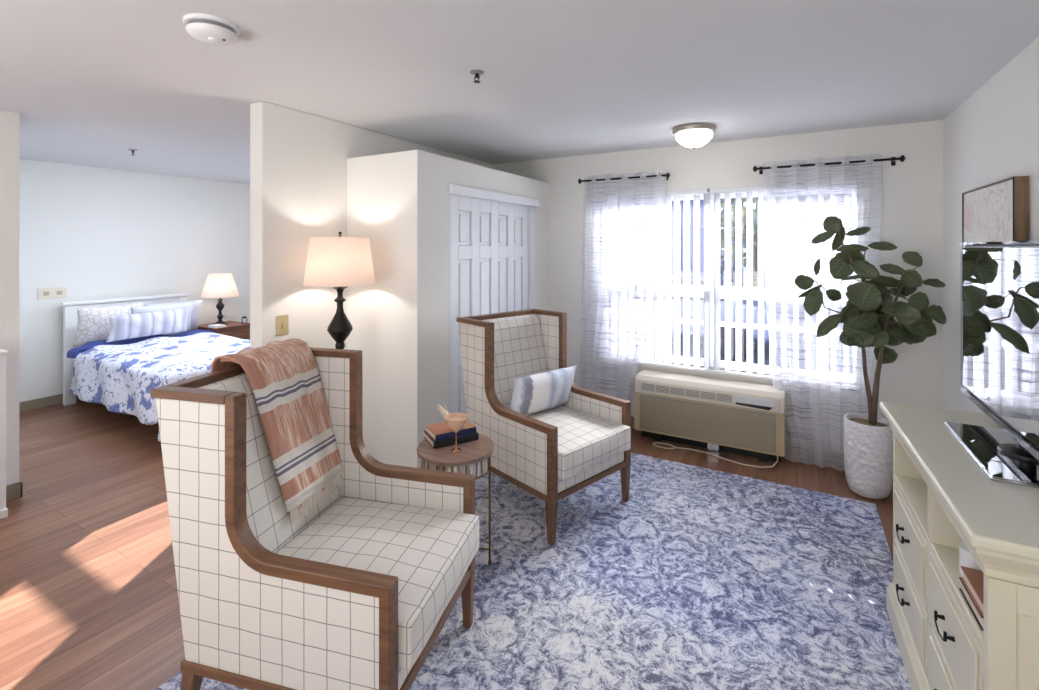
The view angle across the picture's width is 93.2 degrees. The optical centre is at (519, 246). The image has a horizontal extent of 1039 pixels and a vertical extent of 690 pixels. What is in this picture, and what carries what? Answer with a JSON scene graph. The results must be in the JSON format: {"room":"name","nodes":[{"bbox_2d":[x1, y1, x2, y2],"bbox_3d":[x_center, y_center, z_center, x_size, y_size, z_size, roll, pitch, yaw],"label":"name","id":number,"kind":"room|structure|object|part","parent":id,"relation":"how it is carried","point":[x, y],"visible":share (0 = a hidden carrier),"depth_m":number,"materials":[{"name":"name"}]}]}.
{"room":"living room","nodes":[
{"label":"living room","id":0,"kind":"room"},
{"bbox_2d":[0,110,18,485],"bbox_3d":[-4.189,0.370,1.451,0.120,2.440,3.900,0,0,29],"label":"wall","id":1,"kind":"structure","parent":0,"point":[9,121],"depth_m":3.08,"materials":[{"name":"paint"}]},
{"bbox_2d":[6,481,21,501],"bbox_3d":[-4.091,1.540,1.489,0.012,0.100,3.762,0,0,29],"label":"baseboard","id":2,"kind":"structure","parent":1,"relation":"attached to","point":[13,491],"depth_m":3.09,"materials":[{"name":"beige wood"}]},
{"bbox_2d":[19,158,249,401],"bbox_3d":[-4.386,0.370,5.601,0.150,2.440,3.370,0,0,29],"label":"wall","id":3,"kind":"structure","parent":0,"point":[96,233],"depth_m":5.36,"materials":[{"name":"paint"}]},
{"bbox_2d":[19,394,79,412],"bbox_3d":[-4.322,1.540,5.548,0.012,0.100,3.100,0,0,29],"label":"baseboard","id":4,"kind":"structure","parent":3,"relation":"attached to","point":[24,406],"depth_m":4.84,"materials":[{"name":"beige wood"}]},
{"bbox_2d":[38,287,66,299],"bbox_3d":[-4.677,0.462,4.921,0.012,0.110,0.220,0,0,29],"label":"wall plate","id":5,"kind":"object","parent":3,"relation":"attached to","point":[56,292],"visible":1,"depth_m":4.92,"materials":[{"name":"beige plastic"}]},
{"bbox_2d":[250,101,493,348],"bbox_3d":[-0.927,0.370,3.967,0.120,2.440,2.508,0,0,29],"label":"wall partition","id":6,"kind":"structure","parent":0,"point":[298,159],"depth_m":3.04,"materials":[{"name":"paint"}]},
{"bbox_2d":[276,314,288,335],"bbox_3d":[-1.423,0.470,2.953,0.014,0.120,0.080,0,0,29],"label":"light switch","id":7,"kind":"object","parent":6,"relation":"attached to","point":[282,321],"visible":1,"depth_m":2.95,"materials":[{"name":"beige plastic"}]},
{"bbox_2d":[0,400,892,689],"bbox_3d":[-2.053,1.650,2.109,7.650,0.120,7.150,0,0,29],"label":"floor","id":8,"kind":"structure","parent":0,"point":[89,600],"depth_m":2.62,"materials":[{"name":"brown wood"}]},
{"bbox_2d":[0,349,7,518],"bbox_3d":[-3.340,1.100,2.530,0.265,0.980,0.955,0,0,29],"label":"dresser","id":9,"kind":"object","parent":8,"relation":"on","point":[3,509],"visible":1,"depth_m":2.88,"materials":[{"name":"white wood"}]},
{"bbox_2d":[60,293,188,405],"bbox_3d":[-3.422,1.073,4.923,2.085,1.035,1.170,0,0,29],"label":"bed","id":10,"kind":"object","parent":8,"relation":"on","point":[70,315],"visible":0.2,"depth_m":4.97,"materials":[{"name":"white paint"}]},
{"bbox_3d":[-4.546,1.090,4.962,0.060,1.000,0.090,0,0,29],"label":"headboard post","id":11,"kind":"part","parent":10,"relation":"part of","materials":[{"name":"white paint"}]},
{"bbox_2d":[73,303,142,346],"bbox_3d":[-4.233,0.796,5.072,0.198,0.388,0.566,0,0,35],"label":"pillow","id":12,"kind":"object","parent":10,"relation":"on","point":[93,324],"visible":0.63,"depth_m":4.92,"materials":[{"name":"fabric"}]},
{"bbox_3d":[-4.290,0.940,5.414,0.044,0.700,0.950,0,0,29],"label":"headboard panel","id":13,"kind":"part","parent":10,"relation":"part of","materials":[{"name":"white paint"}]},
{"bbox_2d":[66,329,249,440],"bbox_3d":[-3.203,1.206,4.780,1.814,0.558,1.380,0,0,29],"label":"comforter","id":14,"kind":"object","parent":10,"relation":"on","point":[120,375],"visible":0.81,"depth_m":4.39,"materials":[{"name":"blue fabric"}]},
{"bbox_2d":[106,308,189,341],"bbox_3d":[-3.841,0.803,5.115,0.157,0.264,0.742,0,0,32],"label":"lumbar pillow","id":15,"kind":"object","parent":14,"relation":"on","point":[129,326],"visible":1,"depth_m":5.04,"materials":[{"name":"fabric"}]},
{"bbox_2d":[131,301,194,329],"bbox_3d":[-3.889,0.785,5.349,0.149,0.330,0.624,0,0,34],"label":"pillow","id":16,"kind":"object","parent":14,"relation":"on","point":[147,309],"visible":0.27,"depth_m":5.34,"materials":[{"name":"white fabric"}]},
{"bbox_2d":[144,299,202,330],"bbox_3d":[-3.944,0.806,5.587,0.188,0.369,0.604,0,0,32],"label":"pillow","id":17,"kind":"object","parent":10,"relation":"on","point":[196,308],"visible":0.16,"depth_m":5.74,"materials":[{"name":"white fabric"}]},
{"bbox_3d":[-4.034,1.090,5.867,0.060,1.000,0.090,0,0,29],"label":"headboard post","id":18,"kind":"part","parent":10,"relation":"part of","materials":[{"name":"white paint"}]},
{"bbox_2d":[198,321,249,339],"bbox_3d":[-3.620,1.268,6.000,0.490,0.645,0.450,0,0,29],"label":"nightstand","id":19,"kind":"object","parent":8,"relation":"on","point":[236,329],"visible":0.26,"depth_m":5.93,"materials":[{"name":"brown wood"}]},
{"bbox_2d":[208,324,225,327],"bbox_3d":[-3.565,0.932,5.792,0.160,0.025,0.120,0,0,29],"label":"book","id":20,"kind":"object","parent":19,"relation":"on","point":[213,325],"visible":1,"depth_m":5.75,"materials":[{"name":"white paper"}]},
{"bbox_2d":[201,273,238,324],"bbox_3d":[-3.635,0.635,5.963,0.403,0.620,0.403,0,0,29],"label":"table lamp","id":21,"kind":"object","parent":19,"relation":"on","point":[217,285],"visible":0.94,"depth_m":5.85,"materials":[{"name":"white fabric"}]},
{"bbox_3d":[-3.635,0.463,5.963,0.403,0.276,0.403,0,0,29],"label":"lamp shade","id":22,"kind":"part","parent":21,"relation":"part of","materials":[{"name":"fabric"}]},
{"bbox_3d":[-3.434,1.115,5.895,0.016,0.210,0.370,0,0,29],"label":"drawer","id":23,"kind":"part","parent":19,"relation":"part of","materials":[{"name":"brown wood"}]},
{"bbox_2d":[303,232,374,348],"bbox_3d":[-1.096,0.748,2.998,0.413,1.684,0.413,0,0,29],"label":"table lamp","id":24,"kind":"object","parent":8,"relation":"on","point":[338,263],"visible":0.7,"depth_m":2.85,"materials":[{"name":"beige fabric"}]},
{"bbox_3d":[-1.096,0.084,2.998,0.413,0.284,0.413,0,0,29],"label":"lamp shade","id":25,"kind":"part","parent":24,"relation":"part of","materials":[{"name":"fabric"}]},
{"bbox_3d":[-1.096,0.890,2.998,0.290,1.400,0.290,0,0,29],"label":"turned post","id":26,"kind":"part","parent":24,"relation":"part of","materials":[{"name":"brown metal"}]},
{"bbox_2d":[155,453,911,689],"bbox_3d":[0.379,1.586,2.273,2.420,0.008,3.100,0,0,29],"label":"area rug","id":27,"kind":"object","parent":8,"relation":"on","point":[704,579],"visible":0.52,"depth_m":2.24,"materials":[{"name":"blue carpet"}]},
{"bbox_2d":[151,347,478,689],"bbox_3d":[-0.671,1.023,1.829,0.917,1.118,0.712,0,0,15],"label":"armchair","id":28,"kind":"object","parent":27,"relation":"on","point":[357,592],"visible":0.98,"depth_m":1.56,"materials":[{"name":"fabric"}]},
{"bbox_3d":[-1.070,1.469,1.593,0.089,0.226,0.048,0,0,15],"label":"leg","id":29,"kind":"part","parent":28,"relation":"part of","materials":[{"name":"brown wood"}]},
{"bbox_3d":[-1.093,0.479,1.939,0.045,0.030,0.608,0,0,15],"label":"rail","id":30,"kind":"part","parent":28,"relation":"part of","materials":[{"name":"brown wood"}]},
{"bbox_3d":[-1.031,0.910,1.923,0.162,0.832,0.616,0,0,15],"label":"panel","id":31,"kind":"part","parent":28,"relation":"part of","materials":[{"name":"fabric"}]},
{"bbox_3d":[-0.736,1.340,1.506,0.708,0.032,0.052,0,0,15],"label":"rail","id":32,"kind":"part","parent":28,"relation":"part of","materials":[{"name":"brown wood"}]},
{"bbox_3d":[-0.786,0.909,1.520,0.824,0.834,0.042,0,0,15],"label":"panel","id":33,"kind":"part","parent":28,"relation":"part of","materials":[{"name":"fabric"}]},
{"bbox_2d":[210,339,342,522],"bbox_3d":[-0.972,0.730,2.031,0.303,0.650,0.442,0,0,15],"label":"throw blanket","id":34,"kind":"object","parent":28,"relation":"on","point":[284,378],"visible":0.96,"depth_m":1.99,"materials":[{"name":"fabric"}]},
{"bbox_3d":[-0.635,0.910,1.479,0.571,0.892,0.052,0,0,15],"label":"arm frame","id":35,"kind":"part","parent":28,"relation":"part of","materials":[{"name":"brown wood"}]},
{"bbox_2d":[276,498,478,669],"bbox_3d":[-0.542,1.156,1.796,0.650,0.165,0.608,0,0,15],"label":"seat cushion","id":36,"kind":"object","parent":28,"relation":"on","point":[430,544],"depth_m":1.79,"materials":[{"name":"fabric"}]},
{"bbox_3d":[-0.620,0.909,2.156,0.824,0.834,0.042,0,0,15],"label":"panel","id":37,"kind":"part","parent":28,"relation":"part of","materials":[{"name":"fabric"}]},
{"bbox_3d":[-0.469,0.910,2.118,0.571,0.892,0.052,0,0,15],"label":"arm frame","id":38,"kind":"part","parent":28,"relation":"part of","materials":[{"name":"brown wood"}]},
{"bbox_3d":[-0.294,1.341,1.731,0.034,0.030,0.608,0,0,15],"label":"rail","id":39,"kind":"part","parent":28,"relation":"part of","materials":[{"name":"brown wood"}]},
{"bbox_3d":[-0.216,1.469,2.052,0.048,0.226,0.048,0,0,15],"label":"leg","id":40,"kind":"part","parent":28,"relation":"part of","materials":[{"name":"brown wood"}]},
{"bbox_2d":[417,434,493,564],"bbox_3d":[-0.323,1.296,2.492,0.390,0.572,0.390,0,0,29],"label":"round side table","id":41,"kind":"object","parent":27,"relation":"on","point":[474,457],"visible":0.63,"depth_m":2.40,"materials":[{"name":"brown wood"}]},
{"bbox_2d":[423,431,478,448],"bbox_3d":[-0.362,0.993,2.589,0.245,0.034,0.170,0,0,-28],"label":"book","id":42,"kind":"object","parent":41,"relation":"on","point":[474,436],"visible":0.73,"depth_m":2.52,"materials":[{"name":"paper"}]},
{"bbox_2d":[425,420,475,440],"bbox_3d":[-0.364,0.961,2.592,0.226,0.030,0.157,0,0,-30],"label":"book","id":43,"kind":"object","parent":42,"relation":"on","point":[438,431],"visible":0.82,"depth_m":2.54,"materials":[{"name":"paper"}]},
{"bbox_2d":[437,404,465,427],"bbox_3d":[-0.360,0.885,2.589,0.176,0.118,0.111,0,0,29],"label":"ornament","id":44,"kind":"object","parent":43,"relation":"on","point":[443,412],"visible":0.5,"depth_m":2.56,"materials":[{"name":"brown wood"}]},
{"bbox_2d":[444,413,467,452],"bbox_3d":[-0.315,0.926,2.437,0.116,0.168,0.116,0,0,29],"label":"coupe glass","id":45,"kind":"object","parent":41,"relation":"on","point":[455,422],"visible":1,"depth_m":2.42,"materials":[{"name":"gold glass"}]},
{"bbox_3d":[-0.315,0.965,2.437,0.052,0.091,0.052,0,0,29],"label":"stem and foot","id":46,"kind":"part","parent":45,"relation":"part of","materials":[{"name":"gold metal"}]},
{"bbox_2d":[444,413,467,432],"bbox_3d":[-0.315,0.881,2.437,0.116,0.078,0.116,0,0,29],"label":"bowl","id":47,"kind":"object","parent":45,"relation":"on","point":[455,421],"depth_m":2.42,"materials":[{"name":"clear glass"}]},
{"bbox_3d":[-0.149,1.307,2.454,0.010,0.550,0.011,0,0,29],"label":"leg","id":48,"kind":"part","parent":41,"relation":"part of","materials":[{"name":"black metal"}]},
{"bbox_2d":[457,309,630,545],"bbox_3d":[0.157,1.023,3.124,0.712,1.118,0.917,0,0,-42],"label":"armchair","id":49,"kind":"object","parent":27,"relation":"on","point":[552,454],"visible":0.9,"depth_m":3.01,"materials":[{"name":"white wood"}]},
{"bbox_3d":[-0.136,0.479,3.447,0.608,0.030,0.045,0,0,-42],"label":"rail","id":50,"kind":"part","parent":49,"relation":"part of","materials":[{"name":"brown wood"}]},
{"bbox_3d":[-0.109,0.909,2.928,0.042,0.834,0.824,0,0,-42],"label":"panel","id":51,"kind":"part","parent":49,"relation":"part of","materials":[{"name":"fabric"}]},
{"bbox_3d":[-0.092,0.910,3.400,0.616,0.832,0.162,0,0,-42],"label":"panel","id":52,"kind":"part","parent":49,"relation":"part of","materials":[{"name":"fabric"}]},
{"bbox_3d":[-0.075,1.340,2.889,0.052,0.032,0.708,0,0,-42],"label":"rail","id":53,"kind":"part","parent":49,"relation":"part of","materials":[{"name":"brown wood"}]},
{"bbox_3d":[-0.005,0.910,2.812,0.052,0.892,0.571,0,0,-42],"label":"arm frame","id":54,"kind":"part","parent":49,"relation":"part of","materials":[{"name":"brown wood"}]},
{"bbox_2d":[509,365,576,414],"bbox_3d":[0.154,0.946,3.215,0.561,0.277,0.158,0,0,-40],"label":"lumbar pillow","id":55,"kind":"object","parent":49,"relation":"on","point":[534,393],"visible":0.98,"depth_m":3.13,"materials":[{"name":"fabric"}]},
{"bbox_3d":[0.171,1.469,2.618,0.048,0.226,0.048,0,0,-42],"label":"leg","id":56,"kind":"part","parent":49,"relation":"part of","materials":[{"name":"brown wood"}]},
{"bbox_3d":[0.379,0.909,3.370,0.042,0.834,0.824,0,0,-42],"label":"panel","id":57,"kind":"part","parent":49,"relation":"part of","materials":[{"name":"fabric"}]},
{"bbox_2d":[526,405,630,479],"bbox_3d":[0.247,1.156,3.025,0.608,0.165,0.650,0,0,-42],"label":"seat cushion","id":58,"kind":"object","parent":49,"relation":"on","point":[588,436],"depth_m":2.88,"materials":[{"name":"fabric"}]},
{"bbox_3d":[0.418,1.341,2.836,0.608,0.030,0.034,0,0,-42],"label":"rail","id":59,"kind":"part","parent":49,"relation":"part of","materials":[{"name":"brown wood"}]},
{"bbox_3d":[0.484,0.910,3.255,0.052,0.892,0.571,0,0,-42],"label":"arm frame","id":60,"kind":"part","parent":49,"relation":"part of","materials":[{"name":"brown wood"}]},
{"bbox_3d":[0.660,1.469,3.061,0.048,0.226,0.048,0,0,-42],"label":"leg","id":61,"kind":"part","parent":49,"relation":"part of","materials":[{"name":"brown wood"}]},
{"bbox_2d":[634,369,784,461],"bbox_3d":[1.483,1.325,3.890,1.092,0.530,0.264,0,0,29],"label":"air conditioner","id":62,"kind":"object","parent":8,"relation":"on","point":[743,418],"visible":0.96,"depth_m":3.77,"materials":[{"name":"beige plastic"}]},
{"bbox_2d":[642,383,730,402],"bbox_3d":[1.295,1.143,3.854,0.679,0.055,0.004,0,0,29],"label":"air vent","id":63,"kind":"object","parent":62,"relation":"attached to","point":[708,395],"depth_m":3.84,"materials":[{"name":"beige plastic"}]},
{"bbox_3d":[1.477,1.548,3.881,1.030,0.085,0.010,0,0,29],"label":"kick plate","id":64,"kind":"part","parent":62,"relation":"part of","materials":[{"name":"black plastic"}]},
{"bbox_2d":[653,442,777,467],"bbox_3d":[1.467,1.547,3.746,0.894,0.083,0.144,0,0,29],"label":"power cord","id":65,"kind":"object","parent":8,"relation":"on","point":[654,442],"visible":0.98,"depth_m":3.74,"materials":[{"name":"beige plastic"}]},
{"bbox_2d":[794,216,946,498],"bbox_3d":[2.256,0.693,3.188,0.822,1.795,0.372,0,0,29],"label":"potted plant","id":66,"kind":"object","parent":8,"relation":"on","point":[868,315],"visible":1,"depth_m":3.15,"materials":[{"name":"green plant"}]},
{"bbox_2d":[844,413,892,498],"bbox_3d":[2.259,1.355,3.180,0.266,0.470,0.266,0,0,29],"label":"pot","id":67,"kind":"object","parent":66,"relation":"attached to","point":[868,441],"depth_m":3.08,"materials":[{"name":"white ceramic"}]},
{"bbox_2d":[880,402,1038,689],"bbox_3d":[1.542,1.131,1.562,0.472,0.900,1.144,0,0,27],"label":"tv console","id":68,"kind":"object","parent":8,"relation":"on","point":[942,498],"visible":0.94,"depth_m":1.44,"materials":[{"name":"beige paint"}]},
{"bbox_3d":[1.464,1.104,1.878,0.026,0.036,0.104,0,0,27],"label":"bail pull","id":69,"kind":"part","parent":68,"relation":"part of","materials":[{"name":"black metal"}]},
{"bbox_3d":[1.464,1.338,1.878,0.026,0.036,0.104,0,0,27],"label":"bail pull","id":70,"kind":"part","parent":68,"relation":"part of","materials":[{"name":"black metal"}]},
{"bbox_3d":[1.489,1.109,1.865,0.018,0.219,0.502,0,0,27],"label":"drawer","id":71,"kind":"part","parent":68,"relation":"part of","materials":[{"name":"beige paint"}]},
{"bbox_3d":[1.489,1.343,1.865,0.018,0.207,0.502,0,0,27],"label":"drawer","id":72,"kind":"part","parent":68,"relation":"part of","materials":[{"name":"beige paint"}]},
{"bbox_3d":[1.252,1.343,1.408,0.018,0.207,0.452,0,0,27],"label":"drawer","id":73,"kind":"part","parent":68,"relation":"part of","materials":[{"name":"beige paint"}]},
{"bbox_3d":[1.227,1.104,1.421,0.026,0.036,0.104,0,0,27],"label":"bail pull","id":74,"kind":"part","parent":68,"relation":"part of","materials":[{"name":"black metal"}]},
{"bbox_3d":[1.252,1.109,1.408,0.018,0.219,0.452,0,0,27],"label":"drawer","id":75,"kind":"part","parent":68,"relation":"part of","materials":[{"name":"beige paint"}]},
{"bbox_3d":[1.547,0.750,1.559,0.460,0.073,1.120,0,0,27],"label":"crown moulding","id":76,"kind":"part","parent":68,"relation":"part of","materials":[{"name":"beige paint"}]},
{"bbox_2d":[959,542,981,576],"bbox_3d":[1.332,0.918,1.430,0.078,0.105,0.078,0,0,29],"label":"canister","id":77,"kind":"object","parent":68,"relation":"on","point":[966,559],"visible":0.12,"depth_m":1.43,"materials":[{"name":"white ceramic"}]},
{"bbox_3d":[1.332,0.880,1.430,0.078,0.030,0.078,0,0,29],"label":"lid","id":78,"kind":"part","parent":77,"relation":"part of","materials":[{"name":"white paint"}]},
{"bbox_2d":[959,577,983,630],"bbox_3d":[1.266,0.954,1.289,0.130,0.034,0.170,0,0,28],"label":"book","id":79,"kind":"object","parent":68,"relation":"on","point":[979,618],"visible":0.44,"depth_m":1.30,"materials":[{"name":"white paper"}]},
{"bbox_2d":[960,566,983,616],"bbox_3d":[1.266,0.919,1.289,0.125,0.034,0.165,0,0,28],"label":"book","id":80,"kind":"object","parent":79,"relation":"on","point":[973,579],"visible":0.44,"depth_m":1.32,"materials":[{"name":"brown paper"}]},
{"bbox_2d":[944,241,1038,487],"bbox_3d":[1.625,0.331,1.597,0.273,0.700,1.224,0,0,29],"label":"television","id":81,"kind":"object","parent":68,"relation":"on","point":[1001,281],"visible":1,"depth_m":1.66,"materials":[{"name":"black glass"}]},
{"bbox_3d":[1.625,0.674,1.597,0.265,0.008,0.520,0,0,29],"label":"foot plate","id":82,"kind":"part","parent":81,"relation":"part of","materials":[{"name":"silver metal"}]},
{"bbox_3d":[1.624,0.624,1.597,0.014,0.006,1.220,0,0,29],"label":"trim","id":83,"kind":"part","parent":81,"relation":"part of","materials":[{"name":"silver metal"}]},
{"bbox_3d":[1.315,1.137,1.079,0.430,0.690,0.006,0,0,27],"label":"panel","id":84,"kind":"part","parent":68,"relation":"part of","materials":[{"name":"beige paint"}]},
{"bbox_2d":[347,150,549,467],"bbox_3d":[-0.431,0.490,4.041,0.670,2.200,1.890,0,0,29],"label":"wall","id":85,"kind":"structure","parent":0,"point":[400,201],"depth_m":3.22,"materials":[{"name":"paint"}]},
{"bbox_2d":[450,194,497,413],"bbox_3d":[-0.340,0.599,3.663,0.034,1.967,0.629,0,0,29],"label":"door","id":86,"kind":"structure","parent":85,"relation":"in","point":[473,221],"depth_m":3.57,"materials":[{"name":"white wood"}]},
{"bbox_3d":[-0.340,0.565,3.663,0.026,1.650,0.429,0,0,29],"label":"panel","id":87,"kind":"part","parent":86,"relation":"part of","materials":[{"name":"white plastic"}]},
{"bbox_2d":[498,202,527,312],"bbox_3d":[-0.085,0.599,4.190,0.034,1.967,0.610,0,0,29],"label":"door","id":88,"kind":"structure","parent":85,"relation":"in","point":[512,218],"depth_m":4.20,"materials":[{"name":"white wood"}]},
{"bbox_3d":[-0.085,0.565,4.190,0.026,1.650,0.410,0,0,29],"label":"panel","id":89,"kind":"part","parent":88,"relation":"part of","materials":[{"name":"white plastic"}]},
{"bbox_2d":[528,206,532,308],"bbox_3d":[-0.214,0.600,3.921,0.075,1.980,1.235,0,0,29],"label":"door frame","id":90,"kind":"structure","parent":85,"relation":"attached to","point":[530,209],"depth_m":4.44,"materials":[{"name":"white wood"}]},
{"bbox_2d":[0,0,1038,184],"bbox_3d":[-2.053,-0.910,2.109,7.650,0.120,7.150,0,0,29],"label":"ceiling","id":91,"kind":"structure","parent":0,"point":[88,82],"depth_m":2.31,"materials":[{"name":"paint"}]},
{"bbox_2d":[183,13,239,45],"bbox_3d":[-1.176,-0.816,1.877,0.184,0.069,0.184,0,0,29],"label":"smoke detector","id":92,"kind":"object","parent":91,"relation":"attached to","point":[205,28],"visible":1,"depth_m":1.83,"materials":[{"name":"white paint"}]},
{"bbox_2d":[470,69,483,82],"bbox_3d":[-0.206,-0.826,2.385,0.068,0.049,0.068,0,0,29],"label":"sprinkler","id":93,"kind":"object","parent":91,"relation":"attached to","point":[476,72],"visible":1,"depth_m":2.38,"materials":[{"name":"grey metal"}]},
{"bbox_2d":[672,123,716,148],"bbox_3d":[1.246,-0.773,3.507,0.300,0.153,0.300,0,0,29],"label":"ceiling light","id":94,"kind":"object","parent":91,"relation":"attached to","point":[692,135],"visible":1,"depth_m":3.42,"materials":[{"name":"white glass"}]},
{"bbox_2d":[494,120,942,419],"bbox_3d":[-0.329,0.370,5.155,7.350,2.440,0.150,0,0,29],"label":"wall","id":95,"kind":"structure","parent":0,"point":[912,189],"depth_m":3.63,"materials":[{"name":"paint"}]},
{"bbox_2d":[578,172,669,183],"bbox_3d":[0.908,-0.595,4.292,0.815,0.060,0.133,0,0,29],"label":"curtain rod","id":96,"kind":"object","parent":95,"relation":"attached to","point":[667,175],"visible":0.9,"depth_m":4.24,"materials":[{"name":"brown metal"}]},
{"bbox_2d":[580,171,666,405],"bbox_3d":[0.874,0.471,4.262,0.786,2.213,0.068,0,0,29],"label":"sheer curtain","id":97,"kind":"object","parent":96,"relation":"hanging from","point":[624,235],"visible":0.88,"depth_m":4.26,"materials":[{"name":"white fabric"}]},
{"bbox_2d":[638,191,772,379],"bbox_3d":[1.590,0.282,4.018,2.010,1.465,0.160,0,0,29],"label":"window","id":98,"kind":"structure","parent":95,"relation":"attached to","point":[755,194],"depth_m":4.03,"materials":[{"name":"white plastic"}]},
{"bbox_3d":[1.575,1.002,3.992,2.010,0.025,0.100,0,0,29],"label":"sill","id":99,"kind":"part","parent":98,"relation":"part of","materials":[{"name":"white paint"}]},
{"bbox_2d":[639,186,771,376],"bbox_3d":[1.550,0.257,3.954,2.065,1.453,0.081,0,0,29],"label":"vertical blinds","id":100,"kind":"object","parent":95,"relation":"attached to","point":[652,349],"visible":0.47,"depth_m":3.99,"materials":[{"name":"white plastic"}]},
{"bbox_2d":[631,416,784,455],"bbox_3d":[1.559,1.540,3.994,2.920,0.100,0.012,0,0,29],"label":"baseboard","id":101,"kind":"structure","parent":95,"relation":"attached to","point":[632,417],"depth_m":4.31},
{"bbox_2d":[753,155,904,173],"bbox_3d":[2.205,-0.595,3.558,0.925,0.060,0.133,0,0,29],"label":"curtain rod","id":102,"kind":"object","parent":95,"relation":"attached to","point":[901,158],"visible":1,"depth_m":3.47,"materials":[{"name":"brown metal"}]},
{"bbox_2d":[763,154,881,470],"bbox_3d":[2.162,0.471,3.534,0.735,2.213,0.068,0,0,29],"label":"sheer curtain","id":103,"kind":"object","parent":102,"relation":"hanging from","point":[822,381],"visible":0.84,"depth_m":3.55,"materials":[{"name":"white fabric"}]},
{"bbox_2d":[943,37,1038,413],"bbox_3d":[1.211,0.370,0.263,0.150,2.440,7.150,0,0,29],"label":"wall","id":104,"kind":"structure","parent":0,"point":[992,136],"depth_m":2.63,"materials":[{"name":"paint"}]},
{"bbox_2d":[962,176,1028,300],"bbox_3d":[2.302,0.000,2.397,0.050,0.600,0.740,0,0,29],"label":"framed picture","id":105,"kind":"object","parent":104,"relation":"attached to","point":[998,211],"visible":0.51,"depth_m":2.27,"materials":[{"name":"brown wood"}]},
{"bbox_2d":[964,180,1011,245],"bbox_3d":[2.300,0.000,2.398,0.037,0.579,0.719,0,0,29],"label":"print","id":106,"kind":"object","parent":105,"relation":"attached to","point":[987,208],"depth_m":2.36},
{"bbox_3d":[2.304,0.000,2.396,0.045,0.600,0.740,0,0,29],"label":"frame","id":107,"kind":"part","parent":105,"relation":"part of","materials":[{"name":"brown wood"}]},
{"label":"outside","id":108,"kind":"structure","parent":0,"visible":0},
{"bbox_2d":[672,334,768,365],"bbox_3d":[12.163,2.015,21.498,60.000,0.150,40.600,0,0,29],"label":"ground","id":109,"kind":"structure","parent":108,"point":[766,344],"depth_m":9.20,"materials":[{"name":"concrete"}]},
{"bbox_2d":[662,198,764,287],"bbox_3d":[9.906,-0.860,18.524,23.800,5.600,9.000,0,0,29],"label":"neighbouring building","id":110,"kind":"structure","parent":109,"relation":"on","point":[722,267],"depth_m":16.15,"materials":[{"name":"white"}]},
{"bbox_3d":[6.596,-1.260,15.719,1.040,1.240,0.018,0,0,29],"label":"pane","id":111,"kind":"part","parent":110,"relation":"part of","materials":[{"name":"white glass"}]},
{"bbox_3d":[6.596,0.740,15.719,1.040,1.240,0.018,0,0,29],"label":"pane","id":112,"kind":"part","parent":110,"relation":"part of","materials":[{"name":"white glass"}]},
{"bbox_2d":[662,292,767,353],"bbox_3d":[1.944,1.230,6.483,11.000,1.420,0.100,0,0,29],"label":"balcony railing","id":113,"kind":"object","parent":109,"relation":"on","point":[755,326],"visible":0.02,"depth_m":6.13,"materials":[{"name":"white metal"}]},
{"bbox_3d":[1.901,1.230,6.508,0.100,1.420,0.100,0,0,29],"label":"post","id":114,"kind":"part","parent":113,"relation":"part of","materials":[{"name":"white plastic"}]},
{"bbox_3d":[1.944,1.035,6.483,11.000,0.910,0.060,0,0,29],"label":"rail","id":115,"kind":"part","parent":113,"relation":"part of","materials":[{"name":"white plastic"}]},
{"bbox_2d":[662,272,768,360],"bbox_3d":[2.922,1.230,9.836,4.200,1.420,1.920,0,0,29],"label":"parked car","id":116,"kind":"object","parent":109,"relation":"on","point":[722,278],"visible":0.09,"depth_m":8.44,"materials":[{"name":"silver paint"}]},
{"bbox_2d":[701,197,764,287],"bbox_3d":[5.220,0.197,11.098,2.104,3.497,2.041,0,0,29],"label":"street tree","id":117,"kind":"object","parent":109,"relation":"on","point":[722,205],"visible":0.22,"depth_m":10.96,"materials":[{"name":"green plant"}]}
]}

